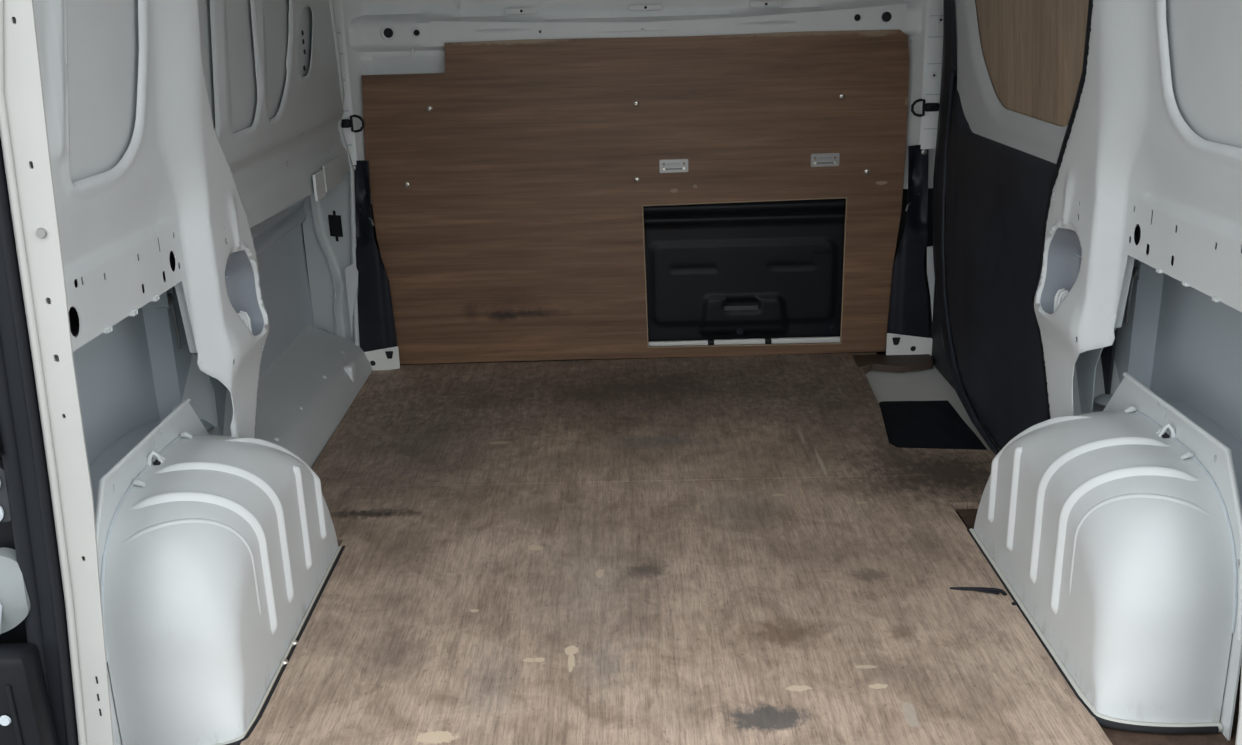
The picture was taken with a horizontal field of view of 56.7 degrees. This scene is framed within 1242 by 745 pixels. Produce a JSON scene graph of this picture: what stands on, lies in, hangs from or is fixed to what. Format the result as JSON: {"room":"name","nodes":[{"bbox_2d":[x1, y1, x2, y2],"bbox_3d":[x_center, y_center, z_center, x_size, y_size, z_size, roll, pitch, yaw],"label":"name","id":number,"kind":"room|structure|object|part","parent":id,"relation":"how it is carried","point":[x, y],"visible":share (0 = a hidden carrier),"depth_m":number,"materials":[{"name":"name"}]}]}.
{"room":"loading area","nodes":[
{"label":"loading area","id":0,"kind":"room"},
{"bbox_2d":[33,0,372,512],"bbox_3d":[-0.781,-0.361,2.328,0.337,1.460,2.185,-2,18,0],"label":"wall","id":1,"kind":"structure","parent":0,"point":[206,215],"depth_m":2.05,"materials":[{"name":"white metal"}]},
{"bbox_2d":[0,0,113,744],"bbox_3d":[-0.747,-0.005,1.286,0.315,1.430,0.083,-2,18,0],"label":"trim","id":2,"kind":"structure","parent":1,"relation":"attached to","point":[54,684],"depth_m":1.34,"materials":[{"name":"paint"}]},
{"bbox_3d":[-0.755,0.286,1.369,0.038,0.102,0.008,-2,18,0],"label":"bracket rod","id":3,"kind":"part","parent":2,"relation":"part of","materials":[{"name":"silver metal"}]},
{"bbox_3d":[-0.740,0.138,1.345,0.062,0.076,0.012,-2,18,0],"label":"hinge plate","id":4,"kind":"part","parent":2,"relation":"part of","materials":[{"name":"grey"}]},
{"bbox_3d":[-0.781,-0.016,1.321,0.248,1.430,0.004,-2,18,0],"label":"corner panel","id":5,"kind":"part","parent":2,"relation":"part of","materials":[{"name":"black plastic"}]},
{"bbox_3d":[-0.709,-0.024,1.292,0.103,1.401,0.020,-2,18,0],"label":"seal bulb","id":6,"kind":"part","parent":2,"relation":"part of","materials":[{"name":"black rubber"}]},
{"bbox_3d":[-0.753,-0.145,1.665,0.003,0.140,0.738,-2,18,0],"label":"rail","id":7,"kind":"part","parent":1,"relation":"part of","materials":[{"name":"white metal"}]},
{"bbox_3d":[-0.673,-0.299,1.679,0.118,1.120,0.860,-2,18,0],"label":"quarter panel","id":8,"kind":"part","parent":1,"relation":"part of","materials":[{"name":"white paint"}]},
{"bbox_3d":[-0.812,-0.085,2.099,0.007,0.091,0.016,-5,18,-10],"label":"latch rod","id":9,"kind":"part","parent":1,"relation":"part of","materials":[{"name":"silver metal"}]},
{"bbox_3d":[-0.818,0.075,2.236,0.014,0.670,0.150,-2,18,0],"label":"post","id":10,"kind":"part","parent":1,"relation":"part of","materials":[{"name":"white metal"}]},
{"bbox_3d":[-0.731,-0.747,2.507,0.092,0.782,1.235,-2,18,0],"label":"panel","id":11,"kind":"part","parent":1,"relation":"part of","materials":[{"name":"white metal"}]},
{"bbox_3d":[-0.832,0.103,2.803,0.205,0.185,1.230,-2,18,0],"label":"sill","id":12,"kind":"part","parent":1,"relation":"part of","materials":[{"name":"white metal"}]},
{"bbox_3d":[-0.841,-0.331,3.333,0.167,0.540,0.029,6,20,23],"label":"closing plate","id":13,"kind":"part","parent":1,"relation":"part of","materials":[{"name":"white metal"}]},
{"bbox_2d":[328,0,935,348],"bbox_3d":[0.046,-0.698,3.284,2.000,1.460,0.145,-2,18,0],"label":"frame","id":14,"kind":"structure","parent":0,"point":[395,36],"depth_m":3.15,"materials":[{"name":"paint"}]},
{"bbox_2d":[341,114,364,132],"bbox_3d":[-0.746,-0.687,3.171,0.084,0.049,0.021,3,19,13],"label":"ring","id":15,"kind":"object","parent":14,"relation":"attached to","point":[345,123],"visible":0.88,"depth_m":3.17,"materials":[{"name":"black metal"}]},
{"bbox_2d":[345,160,399,369],"bbox_3d":[-0.726,-0.296,3.313,0.134,0.624,0.038,-2,18,0],"label":"trim","id":16,"kind":"structure","parent":14,"relation":"attached to","point":[377,332],"depth_m":3.32,"materials":[{"name":"plastic"}]},
{"bbox_3d":[-0.719,-0.035,3.384,0.134,0.083,0.003,-2,18,0],"label":"foot plate","id":17,"kind":"part","parent":16,"relation":"part of","materials":[{"name":"white metal"}]},
{"bbox_2d":[361,30,909,363],"bbox_3d":[0.045,-0.480,3.285,1.522,0.922,0.018,-2,18,0],"label":"board","id":18,"kind":"object","parent":14,"relation":"attached to","point":[511,185],"visible":1,"depth_m":3.25,"materials":[{"name":"brown wood"}]},
{"bbox_3d":[0.149,-0.583,3.247,0.081,0.037,0.002,-2,18,0],"label":"metal plate","id":19,"kind":"part","parent":18,"relation":"part of","materials":[{"name":"silver metal"}]},
{"bbox_3d":[0.576,-0.599,3.244,0.080,0.037,0.002,-2,18,0],"label":"metal plate","id":20,"kind":"part","parent":18,"relation":"part of","materials":[{"name":"silver metal"}]},
{"bbox_3d":[0.039,-0.932,3.163,1.720,0.900,0.062,-2,18,0],"label":"bulkhead panel","id":21,"kind":"part","parent":14,"relation":"part of","materials":[{"name":"paint"}]},
{"bbox_2d":[643,198,845,340],"bbox_3d":[0.357,-0.296,3.389,0.620,0.455,0.021,-2,18,0],"label":"panel","id":22,"kind":"object","parent":14,"relation":"attached to","point":[766,269],"visible":0.87,"depth_m":3.39,"materials":[{"name":"black plastic"}]},
{"bbox_2d":[886,145,934,355],"bbox_3d":[0.839,-0.339,3.306,0.134,0.624,0.038,-2,18,0],"label":"trim","id":23,"kind":"structure","parent":14,"relation":"attached to","point":[907,334],"depth_m":3.31,"materials":[{"name":"plastic"}]},
{"bbox_3d":[0.846,-0.077,3.377,0.134,0.083,0.003,-2,18,0],"label":"foot plate","id":24,"kind":"part","parent":23,"relation":"part of","materials":[{"name":"white metal"}]},
{"bbox_2d":[911,99,938,116],"bbox_3d":[0.836,-0.729,3.164,0.085,0.049,0.021,-6,19,-12],"label":"ring","id":25,"kind":"object","parent":14,"relation":"attached to","point":[927,107],"visible":0.98,"depth_m":3.16,"materials":[{"name":"black metal"}]},
{"bbox_2d":[240,349,1240,744],"bbox_3d":[0.069,0.285,2.524,1.860,0.064,2.220,-2,18,0],"label":"floor","id":26,"kind":"structure","parent":0,"point":[713,550],"depth_m":2.17,"materials":[{"name":"brown wood"}]},
{"bbox_2d":[95,398,344,744],"bbox_3d":[-0.646,0.271,1.919,0.187,0.410,0.675,-2,18,0],"label":"wheel arch","id":27,"kind":"object","parent":26,"relation":"on","point":[215,552],"visible":0.99,"depth_m":1.70,"materials":[{"name":"paint"}]},
{"bbox_2d":[879,400,986,449],"bbox_3d":[0.756,0.138,2.877,0.222,0.012,0.383,-2,18,0],"label":"rubber mat","id":28,"kind":"object","parent":26,"relation":"on","point":[908,424],"visible":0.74,"depth_m":2.87,"materials":[{"name":"black rubber"}]},
{"bbox_3d":[0.781,0.095,3.039,0.290,0.010,0.790,-2,18,0],"label":"step plate","id":29,"kind":"part","parent":26,"relation":"part of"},
{"bbox_2d":[950,587,1006,595],"bbox_3d":[0.639,0.388,2.058,0.098,0.008,0.016,4,19,17],"label":"strip","id":30,"kind":"object","parent":26,"relation":"on","point":[980,589],"visible":1,"depth_m":2.05,"materials":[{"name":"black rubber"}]},
{"bbox_2d":[967,372,1241,739],"bbox_3d":[0.776,0.232,1.913,0.187,0.410,0.675,-2,18,0],"label":"wheel arch","id":31,"kind":"object","parent":26,"relation":"on","point":[1115,533],"visible":1,"depth_m":1.69,"materials":[{"name":"paint"}]},
{"bbox_2d":[906,0,1241,664],"bbox_3d":[0.870,-0.406,2.320,0.320,1.460,2.185,-2,18,0],"label":"wall","id":32,"kind":"structure","parent":0,"point":[1141,237],"depth_m":1.86,"materials":[{"name":"white metal"}]},
{"bbox_2d":[931,0,1117,454],"bbox_3d":[0.849,-0.502,2.617,0.110,1.400,1.220,-2,18,0],"label":"door","id":33,"kind":"structure","parent":32,"relation":"in","point":[1012,69],"depth_m":2.62,"materials":[{"name":"black plastic"}]},
{"bbox_3d":[0.834,-0.761,2.411,0.068,0.760,0.990,-2,18,0],"label":"frame","id":34,"kind":"part","parent":33,"relation":"part of","materials":[{"name":"white metal"}]},
{"bbox_3d":[0.941,0.028,2.228,0.014,0.670,0.150,-2,18,0],"label":"post","id":35,"kind":"part","parent":32,"relation":"part of","materials":[{"name":"white metal"}]},
{"bbox_3d":[0.925,-0.132,2.092,0.007,0.091,0.016,2,18,11],"label":"latch rod","id":36,"kind":"part","parent":32,"relation":"part of","materials":[{"name":"silver metal"}]},
{"bbox_3d":[0.769,-0.336,1.667,0.121,1.120,0.848,-2,18,0],"label":"quarter panel","id":37,"kind":"part","parent":32,"relation":"part of","materials":[{"name":"white paint"}]},
{"bbox_3d":[0.859,-0.189,1.658,0.003,0.140,0.738,-2,18,0],"label":"rail","id":38,"kind":"part","parent":32,"relation":"part of","materials":[{"name":"white metal"}]},
{"bbox_2d":[1235,665,1241,744],"bbox_3d":[0.857,-0.055,1.299,0.315,1.430,0.040,-2,18,0],"label":"trim","id":39,"kind":"structure","parent":32,"relation":"attached to","point":[1239,726],"depth_m":1.47,"materials":[{"name":"paint"}]}
]}

